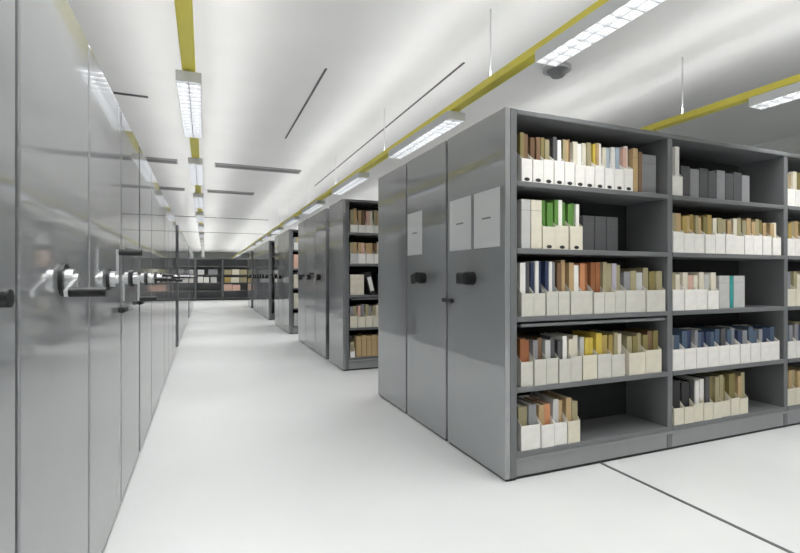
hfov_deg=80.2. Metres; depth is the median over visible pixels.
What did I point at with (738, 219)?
folder
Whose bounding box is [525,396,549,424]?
folder
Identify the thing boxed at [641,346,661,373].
magazine file
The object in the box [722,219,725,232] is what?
folder
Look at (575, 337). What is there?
folder
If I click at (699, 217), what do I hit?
folder
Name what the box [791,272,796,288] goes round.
folder
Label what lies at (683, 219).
folder
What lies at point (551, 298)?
magazine file
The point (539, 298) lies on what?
magazine file
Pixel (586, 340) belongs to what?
folder
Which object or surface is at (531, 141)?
folder
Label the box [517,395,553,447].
magazine file
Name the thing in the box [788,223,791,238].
folder
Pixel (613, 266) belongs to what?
folder
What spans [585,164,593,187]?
magazine file
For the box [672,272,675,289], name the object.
folder
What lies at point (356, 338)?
storage box
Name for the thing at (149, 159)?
ceiling vent
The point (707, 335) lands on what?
folder
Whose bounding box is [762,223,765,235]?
folder
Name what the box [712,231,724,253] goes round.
magazine file
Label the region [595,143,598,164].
folder
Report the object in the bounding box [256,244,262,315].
shelving unit
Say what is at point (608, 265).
folder
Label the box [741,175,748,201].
storage box
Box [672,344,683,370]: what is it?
magazine file
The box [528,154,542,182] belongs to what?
magazine file
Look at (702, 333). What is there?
folder
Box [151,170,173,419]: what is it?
shelving unit
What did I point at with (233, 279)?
storage box
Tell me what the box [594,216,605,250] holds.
storage box
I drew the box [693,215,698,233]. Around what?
folder
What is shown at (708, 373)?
folder
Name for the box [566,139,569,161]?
folder
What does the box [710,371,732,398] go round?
folder
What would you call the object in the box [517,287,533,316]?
magazine file
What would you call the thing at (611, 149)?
folder
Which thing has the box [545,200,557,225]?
folder
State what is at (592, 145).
folder
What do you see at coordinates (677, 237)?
magazine file
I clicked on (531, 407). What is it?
folder
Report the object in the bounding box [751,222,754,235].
folder
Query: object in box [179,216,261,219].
trim
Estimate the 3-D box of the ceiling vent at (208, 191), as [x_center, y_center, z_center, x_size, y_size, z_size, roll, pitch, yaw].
[-4.230,-2.100,11.884,1.100,0.030,0.280,0,0,-22]
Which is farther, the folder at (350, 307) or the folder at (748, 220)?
the folder at (350, 307)
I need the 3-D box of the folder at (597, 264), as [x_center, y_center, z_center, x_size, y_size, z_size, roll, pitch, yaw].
[1.279,0.073,3.261,0.039,0.335,0.210,0,0,-22]
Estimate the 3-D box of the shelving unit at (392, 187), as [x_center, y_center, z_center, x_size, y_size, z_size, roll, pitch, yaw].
[1.183,0.109,5.118,2.755,2.250,0.754,0,0,-22]
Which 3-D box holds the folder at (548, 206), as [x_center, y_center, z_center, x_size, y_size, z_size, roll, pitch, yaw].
[0.905,-0.320,3.103,0.045,0.288,0.225,0,0,-22]
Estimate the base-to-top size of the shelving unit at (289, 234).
2.250 m
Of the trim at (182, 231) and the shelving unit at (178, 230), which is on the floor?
the shelving unit at (178, 230)
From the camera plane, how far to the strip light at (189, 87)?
3.71 m
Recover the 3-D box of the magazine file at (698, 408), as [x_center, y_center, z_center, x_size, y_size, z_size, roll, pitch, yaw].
[2.149,0.933,3.609,0.097,0.265,0.250,0,0,-22]
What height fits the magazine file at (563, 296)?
0.265 m
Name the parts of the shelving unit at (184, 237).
panel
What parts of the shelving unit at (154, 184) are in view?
panel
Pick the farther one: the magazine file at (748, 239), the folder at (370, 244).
the folder at (370, 244)
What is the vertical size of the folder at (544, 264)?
0.336 m
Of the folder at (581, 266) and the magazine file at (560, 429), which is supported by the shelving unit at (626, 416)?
the magazine file at (560, 429)
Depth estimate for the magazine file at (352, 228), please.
6.25 m
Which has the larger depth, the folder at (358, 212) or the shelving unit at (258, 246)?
the shelving unit at (258, 246)
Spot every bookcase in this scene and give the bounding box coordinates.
[193,258,194,300]
[195,258,222,300]
[223,259,247,299]
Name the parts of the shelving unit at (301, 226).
panel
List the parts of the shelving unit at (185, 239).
panel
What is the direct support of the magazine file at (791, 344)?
on the shelving unit at (626, 416)
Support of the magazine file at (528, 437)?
on the shelving unit at (626, 416)
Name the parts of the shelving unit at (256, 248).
panel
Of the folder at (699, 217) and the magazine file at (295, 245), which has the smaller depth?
the folder at (699, 217)
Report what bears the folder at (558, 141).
in the magazine file at (558, 165)
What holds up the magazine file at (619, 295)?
on the shelving unit at (626, 416)
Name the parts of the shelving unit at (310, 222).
panel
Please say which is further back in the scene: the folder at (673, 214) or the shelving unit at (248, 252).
the shelving unit at (248, 252)
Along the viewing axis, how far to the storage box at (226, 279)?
24.67 m
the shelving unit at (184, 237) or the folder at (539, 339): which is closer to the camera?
the folder at (539, 339)
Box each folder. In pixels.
[349,210,353,224]
[349,243,352,252]
[349,306,352,315]
[349,340,353,351]
[351,208,356,224]
[352,242,356,253]
[352,306,355,315]
[353,305,360,316]
[356,304,363,316]
[357,210,360,224]
[357,242,360,253]
[360,210,364,224]
[361,243,364,253]
[363,303,368,315]
[365,211,369,224]
[365,243,368,253]
[369,243,371,253]
[369,305,374,315]
[371,304,377,315]
[372,210,376,225]
[372,243,376,253]
[517,132,523,157]
[517,262,528,293]
[517,263,524,293]
[517,334,541,359]
[517,336,537,359]
[517,337,524,361]
[517,397,535,425]
[517,402,526,425]
[522,261,538,292]
[524,134,527,158]
[524,397,544,424]
[525,339,528,361]
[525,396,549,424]
[528,137,534,158]
[528,333,554,357]
[529,262,533,291]
[531,391,557,422]
[535,137,539,159]
[539,261,540,292]
[540,137,543,158]
[540,332,566,358]
[541,200,544,225]
[541,261,547,291]
[542,339,549,358]
[542,393,561,422]
[544,139,548,159]
[544,390,570,420]
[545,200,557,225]
[545,203,552,226]
[546,137,556,160]
[548,260,564,290]
[548,262,551,291]
[551,332,577,355]
[552,262,554,291]
[555,263,561,290]
[555,339,562,358]
[557,140,560,160]
[558,200,561,225]
[561,139,565,161]
[562,202,564,225]
[565,203,573,225]
[565,204,570,225]
[565,263,573,290]
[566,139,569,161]
[566,140,567,161]
[567,338,573,356]
[570,142,576,163]
[571,334,592,354]
[571,399,576,420]
[572,330,601,353]
[574,204,578,225]
[574,263,584,290]
[574,265,577,290]
[577,144,580,164]
[578,336,583,355]
[581,143,585,165]
[581,336,588,354]
[585,262,594,291]
[585,264,586,290]
[586,142,590,165]
[589,329,617,354]
[591,144,594,163]
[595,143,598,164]
[595,262,599,291]
[599,144,600,165]
[600,262,606,291]
[601,147,605,167]
[602,333,612,354]
[602,334,606,353]
[606,148,608,167]
[607,264,610,291]
[609,147,614,167]
[611,264,615,289]
[612,330,640,352]
[615,147,618,168]
[616,265,619,290]
[618,333,620,353]
[619,146,627,168]
[619,148,626,168]
[620,268,647,289]
[620,271,635,289]
[620,272,629,289]
[621,334,637,352]
[621,335,631,352]
[623,328,651,349]
[631,327,657,349]
[636,273,641,289]
[641,334,647,349]
[648,271,661,289]
[648,272,654,289]
[672,146,678,175]
[672,213,675,230]
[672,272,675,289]
[672,328,690,348]
[672,329,686,348]
[672,334,678,349]
[672,376,693,402]
[672,378,679,407]
[672,380,675,408]
[673,328,697,347]
[673,378,688,406]
[675,375,698,403]
[676,213,680,231]
[676,272,687,289]
[676,272,703,288]
[676,274,679,289]
[676,375,703,401]
[680,381,684,406]
[681,214,692,231]
[681,216,686,232]
[683,216,689,233]
[684,374,709,402]
[688,275,692,288]
[689,326,718,344]
[690,329,713,346]
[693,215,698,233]
[693,275,697,288]
[693,373,711,399]
[694,326,725,345]
[698,330,710,346]
[698,331,703,346]
[698,332,700,347]
[699,215,711,234]
[699,217,700,233]
[699,373,718,402]
[701,217,707,233]
[701,372,722,400]
[704,272,715,290]
[704,274,708,289]
[705,325,733,344]
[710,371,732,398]
[712,218,716,233]
[717,218,721,233]
[719,369,744,397]
[720,324,752,342]
[720,371,734,397]
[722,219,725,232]
[723,377,724,400]
[726,219,736,235]
[726,220,730,233]
[726,329,731,344]
[731,218,740,235]
[734,329,746,343]
[734,330,741,343]
[735,375,740,397]
[738,325,766,341]
[741,218,750,234]
[741,220,745,234]
[747,324,773,341]
[751,219,758,235]
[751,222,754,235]
[753,328,761,341]
[753,330,756,342]
[759,220,761,234]
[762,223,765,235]
[766,223,773,237]
[766,223,775,237]
[767,328,769,340]
[788,171,796,189]
[788,222,794,237]
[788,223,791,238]
[788,272,790,288]
[788,321,799,324]
[788,323,797,340]
[788,369,791,388]
[789,221,797,238]
[789,325,792,340]
[790,369,794,385]
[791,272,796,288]
[795,370,799,387]
[797,172,799,189]
[797,274,799,288]
[798,325,799,340]
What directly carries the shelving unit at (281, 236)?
on the floor
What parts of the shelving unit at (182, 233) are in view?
panel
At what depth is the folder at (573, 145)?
3.09 m
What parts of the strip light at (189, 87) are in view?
light trunking, strip light, strip light, strip light, strip light, strip light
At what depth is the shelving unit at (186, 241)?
11.91 m
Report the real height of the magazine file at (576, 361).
0.265 m
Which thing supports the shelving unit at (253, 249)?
on the floor
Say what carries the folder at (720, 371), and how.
in the magazine file at (734, 402)
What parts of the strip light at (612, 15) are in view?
strip light, strip light, strip light, strip light, strip light, drop rod, light trunking, strip light, drop rod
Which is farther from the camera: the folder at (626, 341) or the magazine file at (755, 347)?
the magazine file at (755, 347)
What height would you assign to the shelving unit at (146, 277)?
2.140 m
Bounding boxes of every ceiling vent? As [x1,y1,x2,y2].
[145,157,177,163]
[159,186,184,190]
[207,189,253,194]
[215,163,300,173]
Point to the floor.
(255, 441)
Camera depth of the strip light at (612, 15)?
3.34 m
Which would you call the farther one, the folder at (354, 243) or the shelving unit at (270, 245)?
the shelving unit at (270, 245)
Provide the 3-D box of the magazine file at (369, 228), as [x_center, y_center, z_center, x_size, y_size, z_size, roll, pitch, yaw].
[-0.446,-0.714,6.448,0.103,0.265,0.250,0,0,-22]
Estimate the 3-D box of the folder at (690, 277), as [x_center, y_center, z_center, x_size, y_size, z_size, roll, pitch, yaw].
[2.090,0.116,3.590,0.051,0.251,0.220,0,0,-22]
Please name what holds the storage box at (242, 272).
on the bookcase at (228, 264)
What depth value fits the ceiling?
5.00 m
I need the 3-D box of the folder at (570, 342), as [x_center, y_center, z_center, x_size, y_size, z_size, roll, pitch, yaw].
[1.066,0.538,3.175,0.039,0.265,0.220,0,0,-22]
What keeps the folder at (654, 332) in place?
in the magazine file at (653, 357)
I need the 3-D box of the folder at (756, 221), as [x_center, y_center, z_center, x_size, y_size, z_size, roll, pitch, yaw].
[2.804,-0.317,3.888,0.042,0.281,0.225,0,0,-22]
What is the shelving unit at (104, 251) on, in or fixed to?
on the floor
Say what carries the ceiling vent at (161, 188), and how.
in the ceiling
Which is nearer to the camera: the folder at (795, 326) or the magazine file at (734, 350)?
the magazine file at (734, 350)
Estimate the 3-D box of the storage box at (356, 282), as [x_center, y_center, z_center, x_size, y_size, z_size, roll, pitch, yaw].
[-0.615,0.109,6.395,0.191,0.270,0.261,0,0,-22]
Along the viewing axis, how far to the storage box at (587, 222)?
3.18 m
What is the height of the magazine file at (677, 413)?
0.265 m
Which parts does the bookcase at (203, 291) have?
panel, panel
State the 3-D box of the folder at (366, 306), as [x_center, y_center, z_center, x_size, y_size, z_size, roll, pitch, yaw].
[-0.481,0.521,6.441,0.043,0.299,0.225,0,0,-22]
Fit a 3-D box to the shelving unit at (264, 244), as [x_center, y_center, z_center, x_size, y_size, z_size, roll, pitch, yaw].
[-2.933,0.109,14.946,2.905,2.250,0.754,0,0,-22]
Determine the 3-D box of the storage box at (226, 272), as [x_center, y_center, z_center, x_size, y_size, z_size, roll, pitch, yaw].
[-8.985,-0.227,24.795,0.351,0.260,0.261,0,0,-22]
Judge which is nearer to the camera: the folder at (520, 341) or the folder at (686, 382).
the folder at (520, 341)
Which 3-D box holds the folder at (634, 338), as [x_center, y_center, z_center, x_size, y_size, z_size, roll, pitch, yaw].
[1.583,0.541,3.385,0.046,0.259,0.225,0,0,-22]
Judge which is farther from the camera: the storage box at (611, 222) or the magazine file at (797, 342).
the magazine file at (797, 342)
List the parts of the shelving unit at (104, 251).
panel, crank handle, crank arm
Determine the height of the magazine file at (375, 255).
0.265 m
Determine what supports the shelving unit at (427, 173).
on the floor
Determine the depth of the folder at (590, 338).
3.15 m
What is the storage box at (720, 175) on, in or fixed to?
on the shelving unit at (626, 416)
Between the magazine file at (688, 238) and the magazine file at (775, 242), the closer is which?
the magazine file at (688, 238)
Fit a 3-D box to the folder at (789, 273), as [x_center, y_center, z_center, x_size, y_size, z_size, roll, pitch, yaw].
[3.202,0.102,4.056,0.047,0.278,0.210,0,0,-22]
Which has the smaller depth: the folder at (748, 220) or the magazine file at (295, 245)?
the folder at (748, 220)
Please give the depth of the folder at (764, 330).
3.83 m
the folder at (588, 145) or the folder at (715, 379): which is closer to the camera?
the folder at (588, 145)
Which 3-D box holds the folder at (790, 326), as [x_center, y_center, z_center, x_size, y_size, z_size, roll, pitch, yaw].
[3.206,0.538,4.048,0.047,0.265,0.220,0,0,-22]
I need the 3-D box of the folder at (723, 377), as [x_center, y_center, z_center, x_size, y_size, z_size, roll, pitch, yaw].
[2.447,0.919,3.753,0.038,0.286,0.210,0,0,-22]
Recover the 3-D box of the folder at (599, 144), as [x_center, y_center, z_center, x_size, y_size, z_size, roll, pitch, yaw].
[1.289,-0.735,3.268,0.022,0.300,0.220,0,0,-22]
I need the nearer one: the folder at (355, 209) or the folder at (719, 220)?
the folder at (719, 220)
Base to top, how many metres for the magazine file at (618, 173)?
0.265 m
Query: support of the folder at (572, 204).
in the magazine file at (575, 232)
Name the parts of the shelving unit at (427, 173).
crank handle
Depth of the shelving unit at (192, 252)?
17.62 m
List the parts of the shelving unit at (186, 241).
panel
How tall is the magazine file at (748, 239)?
0.265 m
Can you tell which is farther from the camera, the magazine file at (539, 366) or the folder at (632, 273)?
the folder at (632, 273)
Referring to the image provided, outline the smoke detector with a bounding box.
[543,62,571,78]
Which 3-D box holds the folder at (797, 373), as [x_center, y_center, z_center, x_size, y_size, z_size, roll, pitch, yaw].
[3.309,0.929,4.092,0.047,0.266,0.225,0,0,-22]
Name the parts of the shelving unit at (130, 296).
panel, crank handle, crank arm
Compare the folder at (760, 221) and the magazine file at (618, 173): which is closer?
the magazine file at (618, 173)
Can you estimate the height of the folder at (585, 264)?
0.325 m
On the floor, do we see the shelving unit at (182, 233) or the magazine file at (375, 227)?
the shelving unit at (182, 233)
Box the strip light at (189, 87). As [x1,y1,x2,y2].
[174,0,203,257]
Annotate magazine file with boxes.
[293,241,297,249]
[349,220,357,231]
[349,250,357,262]
[349,313,356,327]
[349,335,354,357]
[356,311,364,327]
[357,221,365,232]
[357,250,365,263]
[364,312,372,326]
[365,221,373,232]
[365,250,373,263]
[371,311,377,326]
[372,219,377,232]
[372,249,377,263]
[517,153,531,181]
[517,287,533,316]
[517,356,532,386]
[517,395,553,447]
[517,397,539,450]
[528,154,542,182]
[529,287,544,315]
[529,352,545,385]
[530,394,566,444]
[540,156,553,183]
[541,284,557,315]
[542,224,555,248]
[542,352,557,383]
[543,393,579,443]
[549,156,563,184]
[553,223,568,249]
[555,286,569,314]
[555,353,570,382]
[561,158,574,185]
[565,221,582,249]
[565,284,581,314]
[567,352,581,381]
[575,162,584,186]
[578,350,596,379]
[582,285,591,313]
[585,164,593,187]
[587,284,603,313]
[591,162,603,188]
[593,349,610,378]
[600,287,614,312]
[604,165,613,189]
[609,164,623,189]
[611,286,624,312]
[611,350,624,376]
[619,165,632,190]
[620,284,644,311]
[621,344,645,374]
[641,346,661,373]
[642,285,664,311]
[672,174,682,195]
[672,230,683,252]
[672,286,683,310]
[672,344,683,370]
[672,403,683,425]
[679,343,695,369]
[680,285,695,309]
[680,400,693,423]
[681,328,718,366]
[684,230,693,252]
[688,327,728,365]
[689,398,702,421]
[691,342,707,367]
[694,232,703,252]
[694,287,706,309]
[699,397,712,420]
[701,231,714,253]
[707,288,718,308]
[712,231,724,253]
[713,398,721,418]
[719,326,750,363]
[720,394,729,416]
[722,231,734,253]
[725,392,739,415]
[727,326,760,361]
[729,340,739,364]
[735,234,743,253]
[737,325,769,360]
[738,324,779,359]
[740,394,747,413]
[741,232,753,254]
[752,234,761,254]
[759,233,770,254]
[771,235,780,254]
[788,187,794,205]
[788,237,794,255]
[788,286,795,305]
[788,339,795,358]
[788,385,795,405]
[791,285,799,305]
[792,187,799,206]
[792,236,799,255]
[792,384,799,404]
[793,338,799,357]
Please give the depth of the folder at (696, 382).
3.52 m
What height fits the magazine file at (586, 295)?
0.265 m
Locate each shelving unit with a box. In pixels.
[0,0,14,552]
[15,0,106,552]
[88,46,141,552]
[120,109,156,501]
[139,146,167,451]
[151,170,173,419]
[159,188,176,395]
[164,198,179,381]
[169,207,182,368]
[173,215,184,358]
[176,225,187,346]
[181,231,188,337]
[182,233,190,334]
[184,237,185,329]
[185,239,191,327]
[186,241,192,324]
[187,242,193,321]
[188,246,194,317]
[190,248,190,313]
[191,250,191,311]
[192,252,196,308]
[245,252,248,305]
[246,250,252,307]
[250,249,254,309]
[252,247,257,311]
[254,246,259,313]
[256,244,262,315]
[261,241,274,319]
[261,242,265,317]
[270,235,278,326]
[274,232,283,329]
[284,229,297,333]
[293,220,306,345]
[300,215,315,351]
[309,208,328,358]
[329,199,377,370]
[378,163,406,413]
[407,141,447,440]
[442,107,799,481]
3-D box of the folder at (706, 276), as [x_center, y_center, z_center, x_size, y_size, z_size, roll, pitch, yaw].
[2.265,0.112,3.666,0.051,0.257,0.210,0,0,-22]
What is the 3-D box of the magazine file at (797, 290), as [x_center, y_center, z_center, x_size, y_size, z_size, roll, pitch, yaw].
[3.289,0.112,4.077,0.105,0.265,0.250,0,0,-22]
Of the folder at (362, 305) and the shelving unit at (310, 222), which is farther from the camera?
the shelving unit at (310, 222)
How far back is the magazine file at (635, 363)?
3.26 m
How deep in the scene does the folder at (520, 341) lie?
2.92 m
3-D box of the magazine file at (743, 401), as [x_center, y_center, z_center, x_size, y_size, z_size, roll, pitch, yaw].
[2.629,0.933,3.809,0.097,0.265,0.250,0,0,-22]
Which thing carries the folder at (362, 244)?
in the magazine file at (361, 257)
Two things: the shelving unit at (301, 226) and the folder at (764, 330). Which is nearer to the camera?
the folder at (764, 330)
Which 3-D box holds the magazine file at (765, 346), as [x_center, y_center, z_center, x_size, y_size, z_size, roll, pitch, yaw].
[2.873,0.542,3.909,0.117,0.265,0.250,0,0,-22]
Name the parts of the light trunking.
drop rod, strip light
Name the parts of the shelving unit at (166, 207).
panel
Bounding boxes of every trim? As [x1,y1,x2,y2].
[113,92,147,97]
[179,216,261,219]
[182,231,278,234]
[285,68,326,138]
[315,62,464,185]
[600,462,793,552]
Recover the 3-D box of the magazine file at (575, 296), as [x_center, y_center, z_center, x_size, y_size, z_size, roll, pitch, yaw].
[1.089,0.112,3.171,0.088,0.265,0.250,0,0,-22]
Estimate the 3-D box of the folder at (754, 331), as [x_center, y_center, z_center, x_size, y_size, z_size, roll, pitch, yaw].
[2.780,0.549,3.879,0.052,0.243,0.220,0,0,-22]
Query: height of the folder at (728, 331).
0.260 m
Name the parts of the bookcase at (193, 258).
panel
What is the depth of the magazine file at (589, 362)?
3.11 m
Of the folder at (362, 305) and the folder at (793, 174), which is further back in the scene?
the folder at (362, 305)
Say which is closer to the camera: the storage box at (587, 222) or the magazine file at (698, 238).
the storage box at (587, 222)
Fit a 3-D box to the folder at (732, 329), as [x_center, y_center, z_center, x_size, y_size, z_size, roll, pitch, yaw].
[2.546,0.536,3.795,0.052,0.269,0.210,0,0,-22]
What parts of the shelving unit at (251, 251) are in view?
panel, frame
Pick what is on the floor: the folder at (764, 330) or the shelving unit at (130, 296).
the shelving unit at (130, 296)
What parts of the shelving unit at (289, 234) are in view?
panel, frame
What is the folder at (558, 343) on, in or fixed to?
in the magazine file at (564, 365)
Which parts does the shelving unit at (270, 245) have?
panel, frame, shelf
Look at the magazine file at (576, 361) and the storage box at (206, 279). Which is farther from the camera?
the storage box at (206, 279)
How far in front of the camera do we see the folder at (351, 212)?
6.26 m
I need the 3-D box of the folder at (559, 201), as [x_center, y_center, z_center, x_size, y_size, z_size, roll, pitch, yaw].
[0.982,-0.333,3.140,0.030,0.313,0.225,0,0,-22]
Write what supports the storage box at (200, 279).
on the bookcase at (203, 291)
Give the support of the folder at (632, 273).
in the magazine file at (634, 299)
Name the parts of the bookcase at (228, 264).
panel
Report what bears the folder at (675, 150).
in the magazine file at (677, 181)
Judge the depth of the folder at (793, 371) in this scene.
3.99 m
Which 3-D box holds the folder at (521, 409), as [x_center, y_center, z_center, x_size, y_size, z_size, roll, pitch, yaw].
[0.721,0.934,3.039,0.064,0.255,0.210,0,0,-22]
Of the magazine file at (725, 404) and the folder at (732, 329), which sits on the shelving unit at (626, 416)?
the magazine file at (725, 404)
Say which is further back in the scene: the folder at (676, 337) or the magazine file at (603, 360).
the folder at (676, 337)
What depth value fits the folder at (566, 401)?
3.07 m
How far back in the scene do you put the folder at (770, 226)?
3.85 m
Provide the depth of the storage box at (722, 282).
3.66 m
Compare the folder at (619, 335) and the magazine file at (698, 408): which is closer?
the folder at (619, 335)
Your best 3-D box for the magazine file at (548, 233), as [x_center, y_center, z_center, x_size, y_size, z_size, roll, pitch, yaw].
[0.887,-0.305,3.088,0.101,0.265,0.251,0,0,-22]
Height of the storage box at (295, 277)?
0.290 m
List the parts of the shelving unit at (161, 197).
panel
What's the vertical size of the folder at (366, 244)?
0.268 m
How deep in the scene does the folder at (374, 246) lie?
6.39 m
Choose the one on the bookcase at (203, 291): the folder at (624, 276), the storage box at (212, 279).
the storage box at (212, 279)
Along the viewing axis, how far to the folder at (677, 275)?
3.45 m
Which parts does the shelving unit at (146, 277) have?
panel, crank handle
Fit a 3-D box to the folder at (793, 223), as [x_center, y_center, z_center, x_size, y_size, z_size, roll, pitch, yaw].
[3.259,-0.318,4.085,0.047,0.283,0.210,0,0,-22]
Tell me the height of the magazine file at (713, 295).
0.265 m
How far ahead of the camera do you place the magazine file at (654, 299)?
3.32 m
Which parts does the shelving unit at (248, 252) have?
panel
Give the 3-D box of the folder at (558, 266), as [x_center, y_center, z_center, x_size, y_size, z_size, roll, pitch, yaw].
[0.975,0.079,3.135,0.034,0.324,0.225,0,0,-22]
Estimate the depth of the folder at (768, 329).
3.87 m
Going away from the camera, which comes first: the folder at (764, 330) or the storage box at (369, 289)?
the folder at (764, 330)
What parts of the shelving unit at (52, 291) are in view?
crank handle, crank arm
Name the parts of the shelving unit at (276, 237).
panel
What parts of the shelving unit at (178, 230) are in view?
panel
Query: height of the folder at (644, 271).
0.302 m
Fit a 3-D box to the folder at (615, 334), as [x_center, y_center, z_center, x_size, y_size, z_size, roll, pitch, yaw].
[1.421,0.525,3.322,0.031,0.291,0.225,0,0,-22]
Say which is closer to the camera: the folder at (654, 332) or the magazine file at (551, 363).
the magazine file at (551, 363)
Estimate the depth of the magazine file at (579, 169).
3.07 m
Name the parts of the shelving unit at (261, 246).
panel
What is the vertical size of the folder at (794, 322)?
0.286 m
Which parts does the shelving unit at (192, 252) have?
panel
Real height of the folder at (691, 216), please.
0.283 m
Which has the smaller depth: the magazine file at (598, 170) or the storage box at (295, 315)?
the magazine file at (598, 170)
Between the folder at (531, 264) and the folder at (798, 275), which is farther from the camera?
the folder at (798, 275)
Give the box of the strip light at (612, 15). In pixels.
[231,0,666,258]
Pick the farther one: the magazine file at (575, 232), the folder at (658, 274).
the folder at (658, 274)
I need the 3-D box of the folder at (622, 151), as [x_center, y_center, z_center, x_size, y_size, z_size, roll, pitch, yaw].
[1.489,-0.731,3.340,0.033,0.292,0.225,0,0,-22]
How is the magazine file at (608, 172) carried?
on the shelving unit at (626, 416)
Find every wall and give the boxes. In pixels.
[193,253,247,258]
[750,135,799,154]
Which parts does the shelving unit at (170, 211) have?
panel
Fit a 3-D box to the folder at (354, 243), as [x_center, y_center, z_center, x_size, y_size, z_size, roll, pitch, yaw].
[-0.634,-0.315,6.388,0.046,0.277,0.210,0,0,-22]
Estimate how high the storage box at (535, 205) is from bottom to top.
0.300 m
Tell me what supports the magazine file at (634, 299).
on the shelving unit at (626, 416)
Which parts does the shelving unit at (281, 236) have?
panel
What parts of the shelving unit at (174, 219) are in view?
panel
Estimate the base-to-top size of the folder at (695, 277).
0.251 m
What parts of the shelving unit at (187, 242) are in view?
panel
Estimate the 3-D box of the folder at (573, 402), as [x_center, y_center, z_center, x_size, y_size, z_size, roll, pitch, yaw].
[1.088,0.934,3.176,0.043,0.255,0.225,0,0,-22]
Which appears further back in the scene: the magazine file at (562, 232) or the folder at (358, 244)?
the folder at (358, 244)
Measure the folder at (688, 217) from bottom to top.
0.267 m
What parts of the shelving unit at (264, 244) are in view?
panel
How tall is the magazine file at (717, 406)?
0.265 m
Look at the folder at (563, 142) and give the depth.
3.05 m
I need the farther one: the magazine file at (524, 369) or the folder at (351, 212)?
the folder at (351, 212)
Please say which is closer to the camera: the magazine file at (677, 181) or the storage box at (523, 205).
the storage box at (523, 205)
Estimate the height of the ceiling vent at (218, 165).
0.030 m
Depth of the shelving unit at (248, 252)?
19.60 m
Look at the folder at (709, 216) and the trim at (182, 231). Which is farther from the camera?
the trim at (182, 231)
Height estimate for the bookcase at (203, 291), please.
2.160 m
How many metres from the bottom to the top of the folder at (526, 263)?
0.334 m
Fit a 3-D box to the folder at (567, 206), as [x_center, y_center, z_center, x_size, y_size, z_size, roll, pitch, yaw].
[1.053,-0.321,3.166,0.026,0.290,0.220,0,0,-22]
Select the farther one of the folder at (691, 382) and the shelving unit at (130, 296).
the folder at (691, 382)
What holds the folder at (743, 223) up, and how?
in the magazine file at (748, 239)
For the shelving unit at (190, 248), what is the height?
2.140 m
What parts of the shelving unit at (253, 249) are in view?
panel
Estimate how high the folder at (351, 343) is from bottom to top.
0.200 m
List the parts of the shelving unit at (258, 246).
panel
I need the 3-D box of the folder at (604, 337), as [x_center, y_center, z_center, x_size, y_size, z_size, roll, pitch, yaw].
[1.331,0.533,3.289,0.052,0.275,0.210,0,0,-22]
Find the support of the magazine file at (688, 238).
on the shelving unit at (626, 416)
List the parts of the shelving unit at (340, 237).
panel, frame, panel, shelf, shelf, shelf, shelf, shelf, pull out shelf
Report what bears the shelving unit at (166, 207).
on the floor
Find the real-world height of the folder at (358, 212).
0.290 m
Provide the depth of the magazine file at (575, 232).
3.05 m
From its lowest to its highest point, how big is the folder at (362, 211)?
0.299 m
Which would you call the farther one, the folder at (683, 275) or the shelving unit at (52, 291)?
the folder at (683, 275)
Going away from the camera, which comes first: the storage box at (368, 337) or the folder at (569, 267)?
the folder at (569, 267)
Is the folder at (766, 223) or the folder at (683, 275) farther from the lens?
the folder at (766, 223)
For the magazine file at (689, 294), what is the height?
0.265 m
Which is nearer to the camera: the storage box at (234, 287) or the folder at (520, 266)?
the folder at (520, 266)
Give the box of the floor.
[102,300,799,552]
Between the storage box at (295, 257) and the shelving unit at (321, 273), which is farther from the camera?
the storage box at (295, 257)
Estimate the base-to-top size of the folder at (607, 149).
0.282 m
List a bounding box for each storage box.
[198,270,203,274]
[198,277,202,282]
[204,277,208,282]
[208,270,217,274]
[210,277,216,282]
[224,270,231,274]
[224,277,230,282]
[224,284,231,290]
[231,277,238,282]
[232,269,238,274]
[232,285,239,290]
[239,277,246,281]
[240,270,246,274]
[293,255,297,268]
[293,274,297,287]
[293,293,297,307]
[293,312,297,325]
[349,275,363,294]
[351,334,360,356]
[356,333,365,356]
[360,272,374,294]
[364,334,371,355]
[366,333,376,355]
[376,273,377,293]
[517,199,529,247]
[530,200,541,248]
[579,215,593,249]
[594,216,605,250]
[606,217,617,250]
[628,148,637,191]
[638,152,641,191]
[642,154,655,192]
[679,166,689,196]
[690,169,698,196]
[696,168,707,197]
[708,171,715,198]
[713,170,724,199]
[716,276,729,307]
[725,173,732,199]
[729,172,741,200]
[730,276,732,307]
[733,276,744,307]
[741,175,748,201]
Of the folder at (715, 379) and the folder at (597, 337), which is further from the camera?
the folder at (715, 379)
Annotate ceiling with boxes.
[67,0,799,253]
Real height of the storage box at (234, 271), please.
0.270 m
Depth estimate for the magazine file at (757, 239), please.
3.76 m
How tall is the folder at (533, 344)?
0.273 m
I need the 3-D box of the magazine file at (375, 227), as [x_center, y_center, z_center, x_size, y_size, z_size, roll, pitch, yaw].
[-0.344,-0.714,6.491,0.103,0.265,0.250,0,0,-22]
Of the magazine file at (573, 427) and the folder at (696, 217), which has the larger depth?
the folder at (696, 217)
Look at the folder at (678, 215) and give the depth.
3.44 m
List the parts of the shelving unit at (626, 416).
crank handle, panel, frame, pull out shelf, shelf, shelf, shelf, shelf, shelf, panel, shelf, shelf, shelf, shelf, shelf, shelf, shelf, shelf, shelf, shelf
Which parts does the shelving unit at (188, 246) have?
panel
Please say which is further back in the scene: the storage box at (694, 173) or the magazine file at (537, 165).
the storage box at (694, 173)
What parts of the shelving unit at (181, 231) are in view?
panel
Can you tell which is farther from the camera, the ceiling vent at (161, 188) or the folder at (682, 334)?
the ceiling vent at (161, 188)
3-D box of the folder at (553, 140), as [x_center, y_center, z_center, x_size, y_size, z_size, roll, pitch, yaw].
[0.941,-0.736,3.120,0.029,0.301,0.225,0,0,-22]
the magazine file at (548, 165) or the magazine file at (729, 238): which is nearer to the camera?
the magazine file at (548, 165)
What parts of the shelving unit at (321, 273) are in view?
panel, frame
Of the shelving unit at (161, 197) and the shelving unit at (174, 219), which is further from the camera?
the shelving unit at (174, 219)
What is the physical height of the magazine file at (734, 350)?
0.265 m

